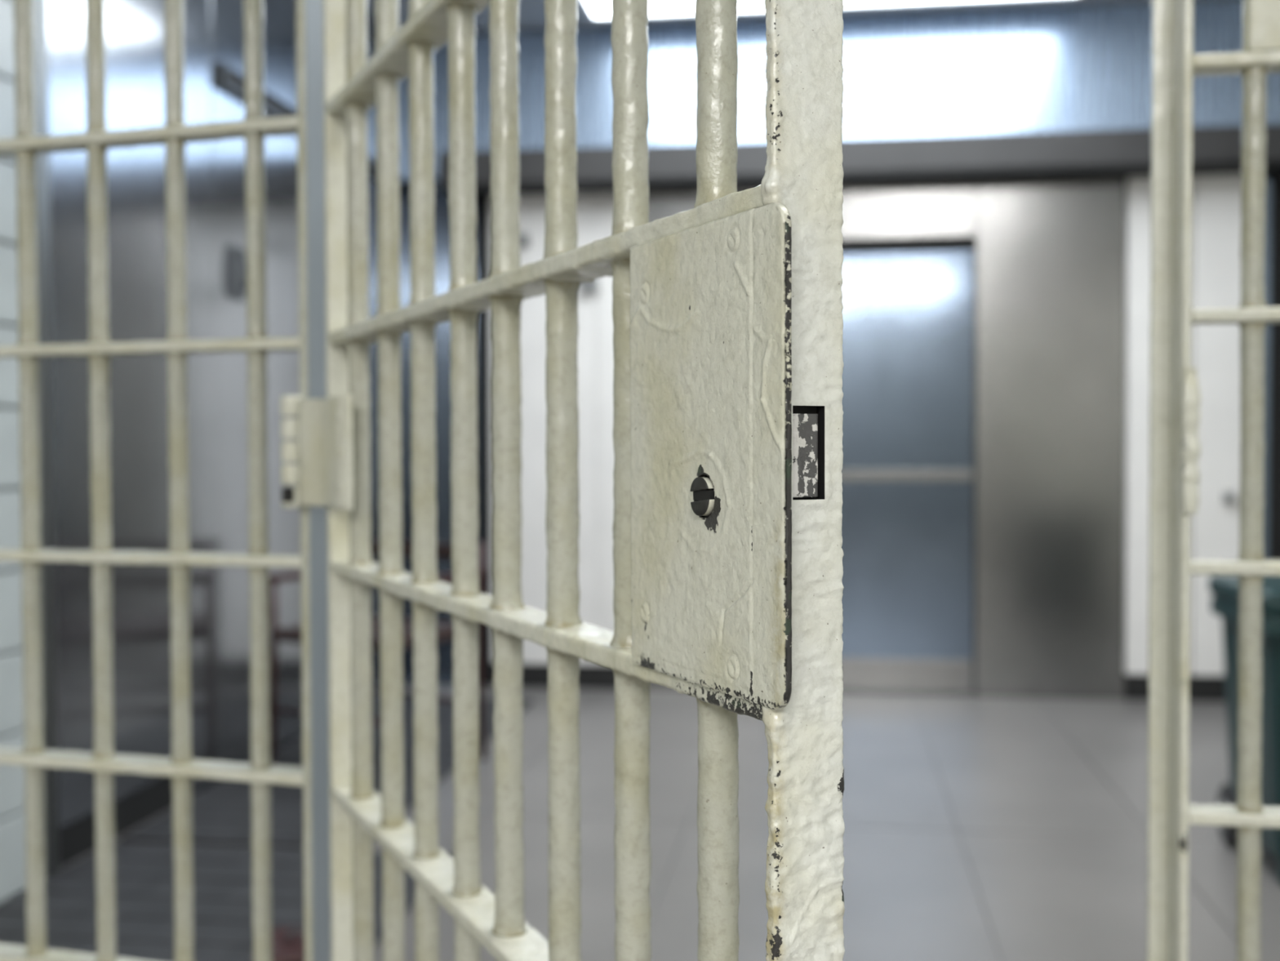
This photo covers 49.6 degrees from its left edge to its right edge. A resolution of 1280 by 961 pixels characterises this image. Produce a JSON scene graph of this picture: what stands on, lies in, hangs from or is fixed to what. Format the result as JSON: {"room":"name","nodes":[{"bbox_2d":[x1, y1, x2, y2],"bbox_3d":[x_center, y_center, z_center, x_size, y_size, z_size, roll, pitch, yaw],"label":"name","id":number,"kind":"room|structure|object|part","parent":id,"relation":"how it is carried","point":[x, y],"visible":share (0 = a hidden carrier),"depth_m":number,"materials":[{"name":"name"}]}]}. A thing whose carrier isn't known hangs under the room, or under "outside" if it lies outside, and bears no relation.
{"room":"prison interior","nodes":[
{"label":"prison interior","id":0,"kind":"room"},
{"bbox_2d":[0,0,330,960],"bbox_3d":[-1.046,-0.099,1.871,1.365,2.320,0.055,0,1,16],"label":"bars","id":1,"kind":"object","parent":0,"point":[308,125],"visible":0.96,"depth_m":1.72,"materials":[{"name":"metal"}]},
{"bbox_2d":[0,0,380,902],"bbox_3d":[-1.952,-0.430,1.168,0.214,3.020,10.800,0,1,8],"label":"wall","id":2,"kind":"structure","parent":0,"point":[214,29],"depth_m":4.07,"materials":[{"name":"paint"}]},
{"bbox_3d":[-1.539,-0.482,3.537,0.044,3.015,0.063,0,1,8],"label":"steel post","id":3,"kind":"part","parent":2,"relation":"part of","materials":[{"name":"white metal"}]},
{"bbox_2d":[58,775,173,869],"bbox_3d":[-1.495,0.961,3.947,0.018,0.110,0.690,0,1,8],"label":"baseboard","id":4,"kind":"structure","parent":2,"relation":"attached to","point":[77,839],"depth_m":3.97,"materials":[{"name":"black rubber"}]},
{"bbox_3d":[-1.475,-0.550,4.052,0.030,2.903,0.969,0,1,8],"label":"steel panel","id":5,"kind":"part","parent":2,"relation":"part of","materials":[{"name":"silver metal"}]},
{"bbox_2d":[226,244,246,302],"bbox_3d":[-1.349,-0.702,4.694,0.044,0.180,0.140,0,1,8],"label":"intercom panel","id":6,"kind":"object","parent":2,"relation":"attached to","point":[236,256],"visible":0.88,"depth_m":4.68,"materials":[{"name":"grey metal"}]},
{"bbox_3d":[-1.342,-0.573,5.014,0.030,2.903,0.967,0,1,8],"label":"steel panel","id":7,"kind":"part","parent":2,"relation":"part of","materials":[{"name":"silver metal"}]},
{"bbox_2d":[217,62,377,179],"bbox_3d":[-1.250,-1.355,5.470,0.028,0.078,1.845,0,1,8],"label":"door track","id":8,"kind":"object","parent":2,"relation":"attached to","point":[229,80],"visible":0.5,"depth_m":4.89,"materials":[{"name":"grey metal"}]},
{"bbox_3d":[-1.210,-0.595,5.972,0.030,2.903,0.962,0,1,8],"label":"steel panel","id":9,"kind":"part","parent":2,"relation":"part of","materials":[{"name":"silver metal"}]},
{"bbox_2d":[0,684,1279,960],"bbox_3d":[0.375,1.139,0.883,4.900,0.120,11.200,0,1,8],"label":"floor","id":10,"kind":"structure","parent":0,"point":[977,828],"depth_m":3.94,"materials":[{"name":"grey tile"}]},
{"bbox_2d":[0,841,453,960],"bbox_3d":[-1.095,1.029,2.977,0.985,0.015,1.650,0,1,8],"label":"bed","id":11,"kind":"object","parent":10,"relation":"on","point":[222,882],"visible":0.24,"depth_m":3.33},
{"bbox_2d":[251,924,304,960],"bbox_3d":[-0.672,0.968,2.842,0.230,0.105,0.190,0,1,-12],"label":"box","id":12,"kind":"object","parent":11,"relation":"on","point":[288,942],"visible":0.18,"depth_m":2.81,"materials":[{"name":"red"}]},
{"bbox_3d":[-0.673,0.929,2.841,0.111,0.027,0.012,0,1,-12],"label":"handle","id":13,"kind":"part","parent":12,"relation":"part of","materials":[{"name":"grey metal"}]},
{"bbox_2d":[120,695,534,848],"bbox_3d":[-0.961,0.983,4.972,0.705,0.015,2.260,0,1,8],"label":"rubber mat","id":14,"kind":"object","parent":10,"relation":"on","point":[222,813],"visible":0.38,"depth_m":4.31,"materials":[{"name":"grey rubber"}]},
{"bbox_2d":[269,541,487,764],"bbox_3d":[-0.906,0.598,4.781,0.584,0.763,0.514,1,2,31],"label":"metal chair","id":15,"kind":"object","parent":14,"relation":"on","point":[292,633],"visible":0.19,"depth_m":4.72,"materials":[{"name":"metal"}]},
{"bbox_3d":[-1.254,0.661,4.726,0.028,0.641,0.048,1,2,31],"label":"leg","id":16,"kind":"part","parent":15,"relation":"part of","materials":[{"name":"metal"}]},
{"bbox_3d":[-1.145,0.329,4.903,0.044,0.025,0.490,1,2,31],"label":"armrest","id":17,"kind":"part","parent":15,"relation":"part of","materials":[{"name":"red metal"}]},
{"bbox_3d":[-0.912,0.521,4.769,0.520,0.045,0.450,1,2,31],"label":"seat","id":18,"kind":"part","parent":15,"relation":"part of","materials":[{"name":"brown plastic"}]},
{"bbox_3d":[-0.681,0.334,4.626,0.044,0.025,0.490,1,2,31],"label":"armrest","id":19,"kind":"part","parent":15,"relation":"part of","materials":[{"name":"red metal"}]},
{"bbox_3d":[-0.560,0.596,4.834,0.028,0.763,0.068,1,2,31],"label":"leg","id":20,"kind":"part","parent":15,"relation":"part of","materials":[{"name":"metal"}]},
{"bbox_2d":[280,0,844,960],"bbox_3d":[-0.144,-0.006,1.188,0.085,2.130,1.094,-1,1,-27],"label":"door","id":21,"kind":"structure","parent":10,"relation":"on","point":[727,308],"depth_m":0.93,"materials":[{"name":"beige metal"}]},
{"bbox_3d":[0.034,-0.013,0.764,0.007,0.254,0.179,-1,1,-25],"label":"lock plate","id":22,"kind":"part","parent":21,"relation":"part of","materials":[{"name":"beige metal"}]},
{"bbox_2d":[1208,574,1279,884],"bbox_3d":[1.859,0.633,3.626,0.600,0.757,0.586,0,1,8],"label":"wheelie bin","id":23,"kind":"object","parent":10,"relation":"on","point":[1224,604],"visible":0.59,"depth_m":3.52,"materials":[{"name":"green plastic"}]},
{"bbox_3d":[1.853,0.296,3.588,0.600,0.058,0.524,0,1,8],"label":"lid","id":24,"kind":"part","parent":23,"relation":"part of","materials":[{"name":"green plastic"}]},
{"bbox_2d":[366,0,1229,34],"bbox_3d":[0.364,-1.990,0.812,4.900,0.100,11.200,0,1,8],"label":"ceiling","id":25,"kind":"structure","parent":0,"point":[531,12],"depth_m":6.08,"materials":[{"name":"paint"}]},
{"bbox_2d":[577,0,612,21],"bbox_3d":[-0.174,-2.026,5.890,0.142,0.054,0.282,0,1,8],"label":"ceiling light","id":26,"kind":"object","parent":25,"relation":"attached to","point":[596,10],"depth_m":5.90,"materials":[{"name":"white"}]},
{"bbox_3d":[-0.284,-2.017,5.496,0.035,0.054,1.030,0,1,8],"label":"frame","id":27,"kind":"part","parent":26,"relation":"part of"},
{"bbox_2d":[648,0,695,18],"bbox_3d":[0.131,-2.026,5.870,0.223,0.054,0.238,0,1,8],"label":"ceiling light","id":28,"kind":"object","parent":25,"relation":"attached to","point":[656,8],"depth_m":5.90,"materials":[{"name":"white"}]},
{"bbox_2d":[737,0,765,13],"bbox_3d":[0.468,-2.027,5.851,0.123,0.054,0.184,0,1,8],"label":"ceiling light","id":29,"kind":"object","parent":25,"relation":"attached to","point":[744,6],"depth_m":5.88,"materials":[{"name":"white"}]},
{"bbox_2d":[586,0,933,16],"bbox_3d":[0.738,-2.005,5.355,2.030,0.010,1.030,0,1,8],"label":"diffuser","id":30,"kind":"object","parent":29,"relation":"attached to","point":[593,7],"depth_m":5.86,"materials":[{"name":"white"}]},
{"bbox_2d":[843,0,1036,8],"bbox_3d":[1.251,-2.028,5.776,0.796,0.054,0.119,0,1,8],"label":"ceiling light","id":31,"kind":"object","parent":25,"relation":"attached to","point":[847,4],"depth_m":5.82,"materials":[{"name":"white"}]},
{"bbox_2d":[398,0,1279,699],"bbox_3d":[1.112,-0.555,6.230,4.900,3.020,0.170,0,1,8],"label":"wall","id":32,"kind":"structure","parent":0,"point":[1062,268],"depth_m":6.07,"materials":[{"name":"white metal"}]},
{"bbox_3d":[-0.936,-0.218,6.460,0.377,2.348,0.050,0,1,8],"label":"steel panel","id":33,"kind":"part","parent":32,"relation":"part of","materials":[{"name":"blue metal"}]},
{"bbox_2d":[520,233,530,247],"bbox_3d":[-0.539,-1.099,6.341,0.070,0.060,0.036,0,1,8],"label":"switch box","id":34,"kind":"object","parent":32,"relation":"attached to","point":[525,238],"visible":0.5,"depth_m":6.33,"materials":[{"name":"grey plastic"}]},
{"bbox_3d":[-0.441,-0.273,6.391,0.497,2.238,0.050,0,1,8],"label":"painted panel","id":35,"kind":"part","parent":32,"relation":"part of","materials":[{"name":"white paint"}]},
{"bbox_3d":[-0.446,-1.722,6.358,1.377,0.656,0.050,0,1,8],"label":"header panel","id":36,"kind":"part","parent":32,"relation":"part of","materials":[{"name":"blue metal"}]},
{"bbox_2d":[492,662,614,688],"bbox_3d":[-0.385,0.902,6.413,0.603,0.108,0.045,0,1,8],"label":"baseboard","id":37,"kind":"structure","parent":32,"relation":"attached to","point":[535,675],"depth_m":6.37,"materials":[{"name":"black rubber"}]},
{"bbox_2d":[580,278,599,293],"bbox_3d":[-0.228,-0.893,6.302,0.085,0.075,0.036,0,1,8],"label":"switch box","id":38,"kind":"object","parent":32,"relation":"attached to","point":[585,287],"visible":0.52,"depth_m":6.29,"materials":[{"name":"grey plastic"}]},
{"bbox_3d":[-0.141,-0.273,6.349,0.102,2.238,0.050,0,1,8],"label":"painted panel","id":39,"kind":"part","parent":32,"relation":"part of","materials":[{"name":"white paint"}]},
{"bbox_3d":[0.251,-0.218,6.296,0.682,2.348,0.050,0,1,8],"label":"steel panel","id":40,"kind":"part","parent":32,"relation":"part of","materials":[{"name":"beige metal"}]},
{"bbox_2d":[439,124,1279,195],"bbox_3d":[1.212,-1.391,6.008,4.234,0.168,0.200,0,1,8],"label":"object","id":41,"kind":"object","parent":32,"relation":"attached to","point":[1216,149],"visible":0.64,"depth_m":5.91,"materials":[{"name":"grey metal"}]},
{"bbox_3d":[-0.882,-1.390,6.297,0.006,0.168,0.200,0,1,8],"label":"plate","id":42,"kind":"part","parent":41,"relation":"part of","materials":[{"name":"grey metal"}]},
{"bbox_3d":[1.050,-1.722,6.151,1.637,0.656,0.050,0,1,8],"label":"header panel","id":43,"kind":"part","parent":32,"relation":"part of","materials":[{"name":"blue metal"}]},
{"bbox_2d":[841,237,973,693],"bbox_3d":[1.037,-0.062,6.197,0.890,2.023,0.037,0,1,8],"label":"door","id":44,"kind":"structure","parent":32,"relation":"in","point":[908,469],"depth_m":6.17,"materials":[{"name":"blue metal"}]},
{"bbox_3d":[1.035,-0.024,6.185,0.880,0.050,0.011,0,1,8],"label":"rail","id":45,"kind":"part","parent":44,"relation":"part of","materials":[{"name":"silver metal"}]},
{"bbox_3d":[1.032,-1.234,6.165,0.897,0.318,0.050,0,1,8],"label":"steel panel","id":46,"kind":"part","parent":32,"relation":"part of","materials":[{"name":"silver metal"}]},
{"bbox_3d":[1.798,-0.219,6.083,0.635,2.348,0.050,0,1,8],"label":"steel panel","id":47,"kind":"part","parent":32,"relation":"part of","materials":[{"name":"silver metal"}]},
{"bbox_3d":[2.250,-0.274,6.019,0.265,2.238,0.050,0,1,8],"label":"painted panel","id":48,"kind":"part","parent":32,"relation":"part of","materials":[{"name":"white paint"}]},
{"bbox_3d":[2.596,-1.723,5.938,1.477,0.656,0.050,0,1,8],"label":"header panel","id":49,"kind":"part","parent":32,"relation":"part of","materials":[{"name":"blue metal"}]},
{"bbox_2d":[1124,673,1226,701],"bbox_3d":[2.376,0.901,6.032,0.513,0.108,0.045,0,1,8],"label":"baseboard","id":50,"kind":"structure","parent":32,"relation":"attached to","point":[1202,688],"depth_m":6.00,"materials":[{"name":"black rubber"}]},
{"bbox_3d":[2.494,-0.274,5.986,0.212,2.238,0.050,0,1,8],"label":"painted panel","id":51,"kind":"part","parent":32,"relation":"part of","materials":[{"name":"white paint"}]},
{"bbox_2d":[1222,491,1235,502],"bbox_3d":[2.526,0.071,5.945,0.045,0.050,0.036,0,1,8],"label":"switch box","id":52,"kind":"object","parent":32,"relation":"attached to","point":[1228,496],"visible":1,"depth_m":5.93,"materials":[{"name":"grey plastic"}]},
{"bbox_2d":[1263,174,1271,559],"bbox_3d":[2.658,-0.172,5.950,0.060,2.255,0.079,0,1,8],"label":"trim","id":53,"kind":"structure","parent":32,"relation":"attached to","point":[1268,198],"depth_m":5.90,"materials":[{"name":"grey metal"}]},
{"bbox_2d":[1268,176,1279,559],"bbox_3d":[3.012,-0.175,5.934,0.635,2.260,0.014,0,1,8],"label":"door","id":54,"kind":"structure","parent":32,"relation":"in","point":[1274,343],"depth_m":5.96,"materials":[{"name":"metal"}]},
{"bbox_2d":[1146,0,1279,960],"bbox_3d":[1.573,-0.095,1.298,2.077,2.320,0.093,0,1,10],"label":"bars","id":55,"kind":"object","parent":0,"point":[1175,400],"visible":1,"depth_m":1.46,"materials":[{"name":"metal"}]},
{"bbox_3d":[0.670,-0.567,1.426,0.080,0.245,0.008,0,1,10],"label":"plate","id":56,"kind":"part","parent":55,"relation":"part of","materials":[{"name":"beige metal"}]}
]}

